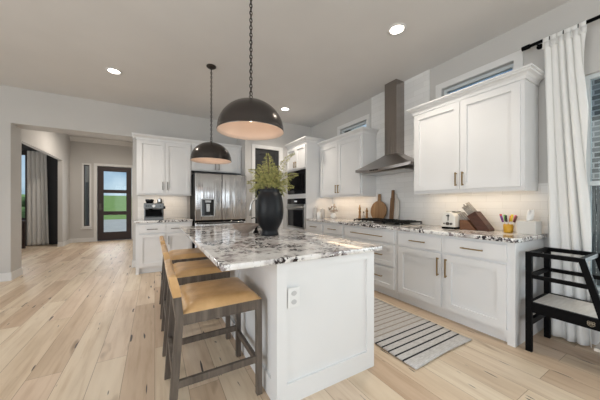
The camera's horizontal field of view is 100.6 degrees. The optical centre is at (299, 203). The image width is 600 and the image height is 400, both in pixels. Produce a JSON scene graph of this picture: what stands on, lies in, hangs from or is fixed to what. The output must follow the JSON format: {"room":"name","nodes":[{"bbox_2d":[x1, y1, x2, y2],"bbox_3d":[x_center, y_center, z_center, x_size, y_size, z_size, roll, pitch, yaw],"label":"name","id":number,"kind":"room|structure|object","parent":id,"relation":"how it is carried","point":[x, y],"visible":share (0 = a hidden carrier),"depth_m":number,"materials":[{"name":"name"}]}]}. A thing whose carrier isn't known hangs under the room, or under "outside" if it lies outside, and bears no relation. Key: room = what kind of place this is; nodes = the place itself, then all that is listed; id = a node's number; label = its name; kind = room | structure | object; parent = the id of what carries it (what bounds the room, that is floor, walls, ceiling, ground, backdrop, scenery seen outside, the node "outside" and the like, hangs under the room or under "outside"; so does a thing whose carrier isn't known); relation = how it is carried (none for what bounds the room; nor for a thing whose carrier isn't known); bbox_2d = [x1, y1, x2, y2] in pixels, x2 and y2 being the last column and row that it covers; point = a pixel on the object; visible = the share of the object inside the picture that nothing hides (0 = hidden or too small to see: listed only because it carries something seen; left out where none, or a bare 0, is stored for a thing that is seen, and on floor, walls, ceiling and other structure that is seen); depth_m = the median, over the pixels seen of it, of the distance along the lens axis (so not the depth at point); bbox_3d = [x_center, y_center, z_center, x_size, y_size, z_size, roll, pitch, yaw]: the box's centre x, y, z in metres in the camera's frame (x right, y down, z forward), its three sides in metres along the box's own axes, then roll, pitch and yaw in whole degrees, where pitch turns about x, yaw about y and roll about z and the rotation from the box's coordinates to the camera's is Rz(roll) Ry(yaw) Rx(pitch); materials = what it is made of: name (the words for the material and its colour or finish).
{"room":"kitchen","nodes":[
{"label":"kitchen","id":0,"kind":"room"},
{"bbox_2d":[22,151,57,245],"bbox_3d":[-8.331,-0.440,6.891,2.650,3.280,0.100,0,0,-30],"label":"wall","id":1,"kind":"structure","parent":0,"point":[52,163],"depth_m":7.40,"materials":[{"name":"paint"}]},
{"bbox_2d":[22,153,26,219],"bbox_3d":[-8.645,-0.500,6.685,1.900,1.900,0.060,0,0,-30],"label":"window","id":2,"kind":"structure","parent":1,"relation":"in","point":[25,154],"depth_m":7.12,"materials":[{"name":"grey wood"}]},
{"bbox_2d":[22,144,39,151],"bbox_3d":[-7.712,-1.635,7.120,1.050,0.230,0.110,0,0,-30],"label":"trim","id":3,"kind":"structure","parent":1,"relation":"attached to","point":[24,147],"depth_m":7.06,"materials":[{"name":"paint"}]},
{"bbox_2d":[27,151,48,245],"bbox_3d":[-7.531,-0.165,7.159,0.466,2.690,0.053,0,0,-30],"label":"curtain","id":4,"kind":"object","parent":1,"relation":"hanging from","point":[37,193],"visible":1,"depth_m":7.14,"materials":[{"name":"white fabric"}]},
{"bbox_2d":[22,129,69,246],"bbox_3d":[-6.072,-0.440,5.847,0.100,3.280,4.180,0,0,-30],"label":"wall","id":5,"kind":"structure","parent":0,"point":[55,145],"depth_m":7.01,"materials":[{"name":"paint"}]},
{"bbox_2d":[58,237,93,246],"bbox_3d":[-6.871,1.135,7.488,0.461,0.130,1.011,0,0,7],"label":"baseboard","id":6,"kind":"structure","parent":5,"relation":"attached to","point":[75,240],"depth_m":7.73,"materials":[{"name":"paint"}]},
{"bbox_2d":[68,134,132,141],"bbox_3d":[-6.452,-2.130,5.504,5.200,0.100,4.690,0,0,-30],"label":"ceiling","id":7,"kind":"structure","parent":0,"point":[68,134],"depth_m":7.91,"materials":[{"name":"paint"}]},
{"bbox_2d":[70,141,132,240],"bbox_3d":[-6.299,-0.440,8.221,2.200,3.280,0.150,0,0,-30],"label":"wall","id":8,"kind":"structure","parent":0,"point":[80,152],"depth_m":7.86,"materials":[{"name":"paint"}]},
{"bbox_2d":[80,163,91,228],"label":"window","id":9,"kind":"structure","parent":8,"relation":"in","point":[84,226],"depth_m":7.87,"materials":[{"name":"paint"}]},
{"bbox_2d":[69,136,132,146],"bbox_3d":[-6.241,-2.015,8.111,1.890,0.130,0.100,0,0,-30],"label":"trim","id":10,"kind":"structure","parent":8,"relation":"attached to","point":[72,138],"depth_m":8.00,"materials":[{"name":"paint"}]},
{"bbox_2d":[94,163,132,241],"bbox_3d":[-6.126,-0.055,8.242,1.080,2.510,0.119,0,0,-30],"label":"door","id":11,"kind":"structure","parent":8,"relation":"in","point":[102,236],"depth_m":8.18,"materials":[{"name":"paint"}]},
{"bbox_2d":[0,85,236,272],"bbox_3d":[-4.486,-0.420,4.139,6.820,3.240,0.370,0,0,-30],"label":"wall","id":12,"kind":"structure","parent":0,"point":[20,108],"depth_m":4.18,"materials":[{"name":"paint"}]},
{"bbox_2d":[0,267,22,281],"bbox_3d":[-5.931,1.135,3.287,3.065,0.130,0.385,0,0,-30],"label":"baseboard","id":13,"kind":"structure","parent":12,"relation":"attached to","point":[10,276],"depth_m":3.90,"materials":[{"name":"paint"}]},
{"bbox_2d":[132,259,135,267],"bbox_3d":[-3.221,1.135,4.868,0.090,0.130,0.385,0,0,-30],"label":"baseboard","id":14,"kind":"object","parent":12,"relation":"attached to","point":[133,262],"visible":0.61,"depth_m":4.70,"materials":[{"name":"paint"}]},
{"bbox_2d":[132,132,191,195],"bbox_3d":[-2.621,-0.705,4.762,0.970,1.090,0.407,0,0,-30],"label":"upper cabinet","id":15,"kind":"object","parent":12,"relation":"attached to","point":[163,162],"visible":1,"depth_m":4.63,"materials":[{"name":"paint"}]},
{"bbox_2d":[138,195,186,218],"bbox_3d":[-2.714,0.043,4.951,0.860,0.485,0.012,0,0,-30],"label":"tiled wall","id":16,"kind":"structure","parent":12,"relation":"attached to","point":[175,206],"depth_m":5.00,"materials":[{"name":"white tile"}]},
{"bbox_2d":[191,140,241,174],"bbox_3d":[-1.773,-0.955,5.261,0.993,0.590,0.415,0,0,-30],"label":"upper cabinet","id":17,"kind":"object","parent":12,"relation":"attached to","point":[233,168],"visible":0.66,"depth_m":5.22,"materials":[{"name":"paint"}]},
{"bbox_2d":[237,122,310,227],"bbox_3d":[-0.642,-0.320,5.935,1.630,3.040,0.840,0,0,-30],"label":"wall","id":18,"kind":"structure","parent":0,"point":[292,132],"depth_m":5.51,"materials":[{"name":"paint"}]},
{"bbox_2d":[252,144,282,227],"bbox_3d":[-0.699,-0.030,5.407,0.720,2.460,0.113,0,0,-30],"label":"door","id":19,"kind":"structure","parent":18,"relation":"in","point":[258,155],"depth_m":5.37,"materials":[{"name":"paint"}]},
{"bbox_2d":[0,0,570,126],"bbox_3d":[-1.198,-1.890,0.268,8.600,0.100,10.070,0,0,-30],"label":"ceiling","id":20,"kind":"structure","parent":0,"point":[319,60],"depth_m":2.87,"materials":[{"name":"paint"}]},
{"bbox_2d":[105,67,121,74],"bbox_3d":[-2.573,-1.836,3.445,0.190,0.008,0.190,0,0,-30],"label":"recessed light","id":21,"kind":"object","parent":20,"relation":"in","point":[115,71],"visible":1,"depth_m":3.44,"materials":[{"name":"paint"}]},
{"bbox_2d":[190,64,231,163],"bbox_3d":[-1.185,-1.206,3.326,0.523,1.267,0.523,0,0,34],"label":"pendant lamp","id":22,"kind":"object","parent":20,"relation":"hanging from","point":[210,152],"visible":1,"depth_m":3.20,"materials":[{"name":"brown metal"}]},
{"bbox_2d":[216,0,283,139],"bbox_3d":[-0.390,-1.206,1.978,0.523,1.267,0.523,0,0,-4],"label":"pendant lamp","id":23,"kind":"object","parent":20,"relation":"hanging from","point":[249,118],"visible":1,"depth_m":1.89,"materials":[{"name":"brown metal"}]},
{"bbox_2d":[280,107,289,110],"bbox_3d":[-0.288,-1.836,4.821,0.190,0.008,0.190,0,0,-30],"label":"recessed light","id":24,"kind":"object","parent":20,"relation":"in","point":[282,108],"visible":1,"depth_m":4.83,"materials":[{"name":"paint"}]},
{"bbox_2d":[387,23,406,35],"bbox_3d":[1.019,-1.836,2.620,0.190,0.008,0.190,0,0,-30],"label":"recessed light","id":25,"kind":"object","parent":20,"relation":"in","point":[395,29],"visible":1,"depth_m":2.62,"materials":[{"name":"paint"}]},
{"bbox_2d":[0,239,599,399],"bbox_3d":[-2.672,1.250,2.001,9.400,0.100,14.550,0,0,-30],"label":"floor","id":26,"kind":"structure","parent":0,"point":[79,322],"depth_m":1.97,"materials":[{"name":"brown wood"}]},
{"bbox_2d":[22,220,25,248],"bbox_3d":[-7.847,0.820,6.190,1.280,0.760,0.600,0,0,-30],"label":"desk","id":27,"kind":"object","parent":26,"relation":"on","point":[23,221],"visible":0.34,"depth_m":6.70,"materials":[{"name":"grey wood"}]},
{"bbox_2d":[136,221,191,274],"bbox_3d":[-2.532,0.762,4.665,0.885,0.875,0.664,0,0,-30],"label":"base cabinet","id":28,"kind":"object","parent":26,"relation":"on","point":[149,256],"visible":0.7,"depth_m":4.34,"materials":[{"name":"paint"}]},
{"bbox_2d":[133,218,192,222],"bbox_3d":[-2.549,0.304,4.668,0.920,0.039,0.642,0,0,-30],"label":"countertop","id":29,"kind":"structure","parent":28,"relation":"on","point":[165,219],"depth_m":4.44,"materials":[{"name":"stone"}]},
{"bbox_2d":[144,199,164,219],"bbox_3d":[-2.597,0.100,4.458,0.335,0.370,0.360,0,0,-30],"label":"espresso machine","id":30,"kind":"object","parent":29,"relation":"on","point":[152,211],"visible":0.99,"depth_m":4.42,"materials":[{"name":"grey metal"}]},
{"bbox_2d":[144,216,163,219],"bbox_3d":[-2.630,0.255,4.486,0.295,0.060,0.280,0,0,-30],"label":"drip tray","id":31,"kind":"object","parent":30,"relation":"on","point":[145,217],"depth_m":4.39,"materials":[{"name":"silver metal"}]},
{"bbox_2d":[159,236,208,318],"bbox_3d":[-1.348,0.791,2.930,0.533,0.818,0.492,0,0,-30],"label":"bar stool","id":32,"kind":"object","parent":26,"relation":"on","point":[192,254],"visible":0.53,"depth_m":2.77,"materials":[{"name":"beige leather"}]},
{"bbox_2d":[161,244,229,356],"bbox_3d":[-0.971,0.791,2.293,0.533,0.818,0.492,0,0,-30],"label":"bar stool","id":33,"kind":"object","parent":26,"relation":"on","point":[187,272],"visible":0.62,"depth_m":2.14,"materials":[{"name":"beige leather"}]},
{"bbox_2d":[164,259,261,399],"bbox_3d":[-0.589,0.791,1.648,0.533,0.818,0.492,0,0,-30],"label":"bar stool","id":34,"kind":"object","parent":26,"relation":"on","point":[191,303],"visible":1,"depth_m":1.52,"materials":[{"name":"brown wood"}]},
{"bbox_2d":[190,173,245,247],"bbox_3d":[-1.666,0.302,5.057,0.953,1.755,0.785,0,0,-30],"label":"refrigerator","id":35,"kind":"object","parent":26,"relation":"on","point":[215,199],"visible":0.58,"depth_m":4.72,"materials":[{"name":"silver metal"}]},
{"bbox_2d":[222,251,373,399],"bbox_3d":[-0.370,0.772,2.671,0.827,0.856,2.372,0,0,-30],"label":"kitchen island","id":36,"kind":"object","parent":26,"relation":"on","point":[318,314],"visible":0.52,"depth_m":1.63,"materials":[{"name":"paint"}]},
{"bbox_2d":[179,223,381,271],"bbox_3d":[-0.523,0.327,2.631,1.168,0.033,2.507,0,0,-30],"label":"island countertop","id":37,"kind":"structure","parent":36,"relation":"on","point":[224,245],"depth_m":1.86,"materials":[{"name":"stone"}]},
{"bbox_2d":[231,223,257,235],"bbox_3d":[-0.538,0.253,2.441,0.262,0.113,0.262,0,0,-30],"label":"bowl","id":38,"kind":"object","parent":37,"relation":"on","point":[244,228],"visible":0.98,"depth_m":2.38,"materials":[{"name":"beige ceramic"}]},
{"bbox_2d":[249,198,256,215],"bbox_3d":[-0.436,0.113,2.923,0.324,0.393,0.056,0,0,-6],"label":"faucet","id":39,"kind":"object","parent":37,"relation":"on","point":[254,199],"visible":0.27,"depth_m":2.89,"materials":[{"name":"silver metal"}]},
{"bbox_2d":[251,217,258,232],"bbox_3d":[-0.482,0.226,2.682,0.082,0.168,0.062,0,0,-30],"label":"soap dispenser","id":40,"kind":"object","parent":37,"relation":"on","point":[256,228],"visible":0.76,"depth_m":2.67,"materials":[{"name":"black"}]},
{"bbox_2d":[256,189,283,235],"bbox_3d":[-0.302,0.081,2.487,0.276,0.458,0.276,0,0,-30],"label":"vase","id":41,"kind":"object","parent":37,"relation":"on","point":[269,204],"visible":0.99,"depth_m":2.39,"materials":[{"name":"black ceramic"}]},
{"bbox_2d":[247,179,264,189],"bbox_3d":[-0.423,-0.161,2.482,0.221,0.219,0.107,0,0,-7],"label":"fern sprig","id":42,"kind":"object","parent":41,"relation":"in","point":[255,184],"visible":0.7,"depth_m":2.50,"materials":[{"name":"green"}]},
{"bbox_2d":[249,184,264,197],"bbox_3d":[-0.421,-0.134,2.532,0.222,0.164,0.101,0,0,39],"label":"fern sprig","id":43,"kind":"object","parent":41,"relation":"in","point":[261,184],"visible":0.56,"depth_m":2.53,"materials":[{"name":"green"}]},
{"bbox_2d":[248,169,267,186],"bbox_3d":[-0.397,-0.200,2.471,0.221,0.297,0.108,0,0,-1],"label":"fern sprig","id":44,"kind":"object","parent":41,"relation":"in","point":[257,170],"visible":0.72,"depth_m":2.45,"materials":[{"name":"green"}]},
{"bbox_2d":[257,174,273,187],"bbox_3d":[-0.333,-0.175,2.423,0.168,0.246,0.110,0,0,-12],"label":"fern sprig","id":45,"kind":"object","parent":41,"relation":"in","point":[261,178],"visible":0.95,"depth_m":2.43,"materials":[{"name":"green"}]},
{"bbox_2d":[257,164,273,184],"bbox_3d":[-0.349,-0.230,2.507,0.191,0.355,0.141,0,0,-14],"label":"fern sprig","id":46,"kind":"object","parent":41,"relation":"in","point":[257,164],"visible":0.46,"depth_m":2.51,"materials":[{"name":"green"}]},
{"bbox_2d":[260,153,276,177],"bbox_3d":[-0.310,-0.279,2.477,0.176,0.453,0.116,0,0,5],"label":"fern sprig","id":47,"kind":"object","parent":41,"relation":"in","point":[268,164],"visible":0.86,"depth_m":2.47,"materials":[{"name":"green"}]},
{"bbox_2d":[264,162,279,188],"bbox_3d":[-0.290,-0.240,2.521,0.173,0.376,0.115,0,0,-6],"label":"fern sprig","id":48,"kind":"object","parent":41,"relation":"in","point":[273,165],"visible":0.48,"depth_m":2.51,"materials":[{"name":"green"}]},
{"bbox_2d":[265,178,280,187],"bbox_3d":[-0.275,-0.155,2.426,0.182,0.207,0.136,0,0,3],"label":"fern sprig","id":49,"kind":"object","parent":41,"relation":"in","point":[271,180],"visible":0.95,"depth_m":2.42,"materials":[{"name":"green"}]},
{"bbox_2d":[268,170,281,188],"bbox_3d":[-0.251,-0.194,2.474,0.168,0.283,0.119,0,0,-13],"label":"fern sprig","id":50,"kind":"object","parent":41,"relation":"in","point":[280,173],"visible":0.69,"depth_m":2.46,"materials":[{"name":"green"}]},
{"bbox_2d":[274,180,293,196],"bbox_3d":[-0.169,-0.147,2.470,0.242,0.190,0.114,0,0,12],"label":"fern sprig","id":51,"kind":"object","parent":41,"relation":"in","point":[281,183],"visible":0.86,"depth_m":2.46,"materials":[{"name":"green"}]},
{"bbox_2d":[274,153,294,187],"bbox_3d":[-0.168,-0.284,2.483,0.244,0.465,0.070,0,0,3],"label":"fern sprig","id":52,"kind":"object","parent":41,"relation":"in","point":[292,154],"visible":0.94,"depth_m":2.48,"materials":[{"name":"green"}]},
{"bbox_2d":[276,172,298,188],"bbox_3d":[-0.151,-0.188,2.497,0.288,0.273,0.100,0,0,-11],"label":"fern sprig","id":53,"kind":"object","parent":41,"relation":"in","point":[285,173],"visible":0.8,"depth_m":2.51,"materials":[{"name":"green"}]},
{"bbox_2d":[288,287,299,308],"bbox_3d":[-0.038,0.562,1.499,0.079,0.119,0.006,0,0,-30],"label":"outlet","id":54,"kind":"object","parent":36,"relation":"attached to","point":[293,292],"depth_m":1.50,"materials":[{"name":"white plastic"}]},
{"bbox_2d":[285,136,331,231],"bbox_3d":[0.188,-0.062,5.409,0.715,2.525,0.895,0,0,-30],"label":"oven tower","id":55,"kind":"object","parent":26,"relation":"on","point":[306,150],"visible":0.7,"depth_m":5.06,"materials":[{"name":"paint"}]},
{"bbox_2d":[286,198,305,228],"bbox_3d":[0.084,0.197,5.388,0.526,0.624,0.745,0,0,-30],"label":"wall oven","id":56,"kind":"object","parent":55,"relation":"in","point":[296,208],"visible":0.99,"depth_m":5.22,"materials":[{"name":"silver metal"}]},
{"bbox_2d":[288,169,305,194],"bbox_3d":[0.082,-0.458,5.388,0.430,0.494,0.745,0,0,-30],"label":"microwave","id":57,"kind":"object","parent":55,"relation":"in","point":[299,182],"visible":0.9,"depth_m":5.15,"materials":[{"name":"black glass"}]},
{"bbox_2d":[307,221,323,234],"bbox_3d":[0.530,0.762,4.827,0.694,0.875,0.575,0,0,-30],"label":"base cabinet","id":58,"kind":"object","parent":26,"relation":"on","point":[315,227],"visible":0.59,"depth_m":4.63,"materials":[{"name":"paint"}]},
{"bbox_2d":[306,218,546,242],"bbox_3d":[1.235,0.304,3.644,0.669,0.039,3.328,0,0,-30],"label":"countertop","id":59,"kind":"structure","parent":58,"relation":"on","point":[496,235],"depth_m":2.58,"materials":[{"name":"stone"}]},
{"bbox_2d":[314,206,317,217],"bbox_3d":[0.309,0.166,4.949,0.080,0.237,0.080,0,0,-30],"label":"canister","id":60,"kind":"object","parent":59,"relation":"on","point":[315,208],"visible":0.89,"depth_m":4.91,"materials":[{"name":"grey ceramic"}]},
{"bbox_2d":[320,208,324,218],"bbox_3d":[0.445,0.183,4.913,0.100,0.202,0.100,0,0,-30],"label":"canister","id":61,"kind":"object","parent":59,"relation":"on","point":[322,210],"visible":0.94,"depth_m":4.87,"materials":[{"name":"grey ceramic"}]},
{"bbox_2d":[328,204,337,218],"bbox_3d":[0.633,0.140,4.806,0.193,0.289,0.240,0,0,3],"label":"flower vase","id":62,"kind":"object","parent":59,"relation":"on","point":[333,215],"visible":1,"depth_m":4.77,"materials":[{"name":"white ceramic"}]},
{"bbox_2d":[371,194,386,218],"bbox_3d":[1.297,0.057,4.102,0.062,0.441,0.330,0,0,-30],"label":"cutting board","id":63,"kind":"object","parent":59,"relation":"on","point":[378,209],"visible":0.84,"depth_m":4.09,"materials":[{"name":"brown wood"}]},
{"bbox_2d":[350,218,422,225],"bbox_3d":[1.242,0.256,3.676,0.490,0.056,0.940,0,0,-30],"label":"gas cooktop","id":64,"kind":"object","parent":59,"relation":"in","point":[392,222],"visible":1,"depth_m":3.50,"materials":[{"name":"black metal"}]},
{"bbox_2d":[350,221,422,225],"bbox_3d":[1.242,0.279,3.676,0.490,0.010,0.940,0,0,-30],"label":"tray","id":65,"kind":"object","parent":64,"relation":"on","point":[369,222],"depth_m":3.46,"materials":[{"name":"metal"}]},
{"bbox_2d":[393,194,399,219],"bbox_3d":[1.460,0.060,3.832,0.053,0.440,0.150,0,0,-30],"label":"cutting board","id":66,"kind":"object","parent":59,"relation":"on","point":[397,201],"visible":0.66,"depth_m":3.80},
{"bbox_2d":[441,211,462,228],"bbox_3d":[1.788,0.186,2.909,0.260,0.197,0.155,0,0,-30],"label":"toaster","id":67,"kind":"object","parent":59,"relation":"on","point":[449,219],"visible":0.89,"depth_m":2.84,"materials":[{"name":"white metal"}]},
{"bbox_2d":[457,202,494,230],"bbox_3d":[1.922,0.130,2.738,0.140,0.310,0.324,0,0,-30],"label":"knife block","id":68,"kind":"object","parent":59,"relation":"on","point":[476,220],"visible":1,"depth_m":2.71,"materials":[{"name":"brown wood"}]},
{"bbox_2d":[503,224,513,232],"bbox_3d":[2.080,0.242,2.487,0.086,0.085,0.086,0,0,-30],"label":"cup","id":69,"kind":"object","parent":59,"relation":"on","point":[507,228],"visible":0.94,"depth_m":2.46,"materials":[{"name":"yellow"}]},
{"bbox_2d":[517,209,541,234],"bbox_3d":[2.172,0.168,2.360,0.150,0.234,0.140,0,0,-30],"label":"tissue box","id":70,"kind":"object","parent":59,"relation":"on","point":[528,227],"visible":1,"depth_m":2.33,"materials":[{"name":"grey"}]},
{"bbox_2d":[324,222,344,238],"bbox_3d":[0.818,0.762,4.335,0.694,0.875,0.555,0,0,-30],"label":"base cabinet","id":71,"kind":"object","parent":26,"relation":"on","point":[330,229],"visible":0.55,"depth_m":4.14,"materials":[{"name":"paint"}]},
{"bbox_2d":[344,225,399,299],"bbox_3d":[1.208,0.762,3.665,0.694,0.875,0.985,0,0,-30],"label":"base cabinet","id":72,"kind":"object","parent":26,"relation":"on","point":[385,260],"visible":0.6,"depth_m":3.28,"materials":[{"name":"paint"}]},
{"bbox_2d":[374,297,471,369],"bbox_3d":[0.610,1.188,2.949,0.783,0.009,2.232,0,0,-30],"label":"runner rug","id":73,"kind":"object","parent":26,"relation":"on","point":[413,339],"visible":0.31,"depth_m":2.23,"materials":[{"name":"white fabric"}]},
{"bbox_2d":[397,230,543,347],"bbox_3d":[1.753,0.762,2.730,0.694,0.875,1.170,0,0,-30],"label":"base cabinet","id":74,"kind":"object","parent":26,"relation":"on","point":[477,284],"visible":0.98,"depth_m":2.37,"materials":[{"name":"paint"}]},
{"bbox_2d":[525,247,599,352],"bbox_3d":[2.189,0.795,1.904,0.444,0.810,0.585,0,0,-30],"label":"toddler tower","id":75,"kind":"object","parent":26,"relation":"on","point":[548,305],"visible":1,"depth_m":1.98,"materials":[{"name":"black wood"}]},
{"bbox_2d":[389,190,394,218],"bbox_3d":[1.421,0.033,3.846,0.060,0.494,0.068,0,0,-30],"label":"serving board","id":76,"kind":"object","parent":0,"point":[392,199],"visible":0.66,"depth_m":3.83,"materials":[{"name":"brown wood"}]},
{"bbox_2d":[311,0,599,327],"bbox_3d":[2.452,-0.320,2.396,0.150,3.040,10.070,0,0,-30],"label":"wall","id":77,"kind":"structure","parent":0,"point":[573,12],"depth_m":2.47,"materials":[{"name":"paint"}]},
{"bbox_2d":[317,126,378,197],"bbox_3d":[0.838,-0.680,4.604,0.387,1.110,1.270,0,0,-30],"label":"upper cabinet","id":78,"kind":"object","parent":77,"relation":"attached to","point":[343,154],"visible":1,"depth_m":4.33,"materials":[{"name":"paint"}]},
{"bbox_2d":[337,114,369,135],"bbox_3d":[1.038,-1.290,4.750,0.120,0.570,0.890,0,0,-30],"label":"window","id":79,"kind":"structure","parent":77,"relation":"in","point":[366,117],"depth_m":4.69,"materials":[{"name":"paint"}]},
{"bbox_2d":[332,69,547,233],"bbox_3d":[1.528,-0.777,3.820,0.012,2.125,3.340,0,0,-30],"label":"tiled wall","id":80,"kind":"structure","parent":77,"relation":"attached to","point":[428,209],"depth_m":3.54,"materials":[{"name":"white tile"}]},
{"bbox_2d":[355,79,413,175],"bbox_3d":[1.272,-1.150,3.717,0.531,1.376,1.020,0,0,-30],"label":"range hood","id":81,"kind":"object","parent":80,"relation":"attached to","point":[394,161],"visible":0.97,"depth_m":3.70,"materials":[{"name":"silver metal"}]},
{"bbox_2d":[406,63,544,194],"bbox_3d":[1.877,-0.680,2.822,0.387,1.110,1.265,0,0,-30],"label":"upper cabinet","id":82,"kind":"object","parent":80,"relation":"attached to","point":[482,136],"visible":0.99,"depth_m":2.56,"materials":[{"name":"paint"}]},
{"bbox_2d":[436,50,523,98],"bbox_3d":[2.086,-1.290,2.953,0.120,0.570,0.910,0,0,-30],"label":"window","id":83,"kind":"structure","parent":77,"relation":"in","point":[517,57],"depth_m":2.86,"materials":[{"name":"paint"}]},
{"bbox_2d":[521,15,599,51],"bbox_3d":[3.026,-1.535,1.143,0.121,0.050,3.125,0,0,-30],"label":"curtain rod","id":84,"kind":"object","parent":77,"relation":"attached to","point":[539,46],"visible":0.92,"depth_m":2.37,"materials":[{"name":"black metal"}]},
{"bbox_2d":[542,20,591,347],"bbox_3d":[2.343,-0.179,2.196,0.080,2.747,0.303,0,0,-30],"label":"curtain","id":85,"kind":"object","parent":84,"relation":"hanging from","point":[569,212],"visible":0.84,"depth_m":2.17,"materials":[{"name":"white fabric"}]},
{"bbox_2d":[585,72,599,294],"bbox_3d":[3.094,-0.175,1.196,0.170,1.910,2.450,0,0,-30],"label":"window","id":86,"kind":"structure","parent":77,"relation":"in","point":[588,79],"depth_m":2.19,"materials":[{"name":"white"}]},
{"bbox_2d":[591,329,599,344],"bbox_3d":[3.587,1.135,0.286,0.015,0.130,4.880,0,0,-30],"label":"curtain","id":87,"kind":"structure","parent":77,"relation":"attached to","point":[595,335],"depth_m":2.12,"materials":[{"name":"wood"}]},
{"label":"outside","id":88,"kind":"structure","parent":0,"visible":0},
{"bbox_2d":[104,219,131,238],"bbox_3d":[-0.268,1.325,20.310,140.000,0.150,14.640,0,0,-30],"label":"ground","id":89,"kind":"structure","parent":88,"point":[114,225],"depth_m":14.48,"materials":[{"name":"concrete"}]},
{"bbox_2d":[22,196,24,217],"bbox_3d":[-15.507,0.310,14.830,1.960,1.900,1.713,0,0,-30],"label":"tree","id":90,"kind":"object","parent":89,"relation":"on","point":[23,197],"visible":0.06,"depth_m":14.06,"materials":[{"name":"green plant"}]},
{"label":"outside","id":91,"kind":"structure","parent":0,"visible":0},
{"bbox_3d":[21.286,1.400,6.625,36.550,0.200,30.000,0,0,-30],"label":"ground","id":92,"kind":"structure","parent":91,"visible":0},
{"bbox_2d":[592,79,599,283],"bbox_3d":[5.860,-0.525,2.260,0.800,3.650,14.000,0,0,-30],"label":"house","id":93,"kind":"structure","parent":92,"relation":"on","point":[595,83],"depth_m":4.05,"materials":[{"name":"grey brick"}]},
{"bbox_2d":[592,186,599,285],"bbox_3d":[4.503,0.540,1.469,0.060,1.520,6.000,0,0,-30],"label":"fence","id":94,"kind":"object","parent":92,"relation":"on","point":[595,207],"visible":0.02,"depth_m":3.01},
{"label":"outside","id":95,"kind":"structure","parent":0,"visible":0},
{"bbox_2d":[22,194,131,219],"bbox_3d":[-41.561,-1.150,71.266,440.000,5.300,115.000,0,0,-30],"label":"lawn","id":96,"kind":"structure","parent":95,"point":[111,203],"depth_m":43.39,"materials":[{"name":"green plant"}]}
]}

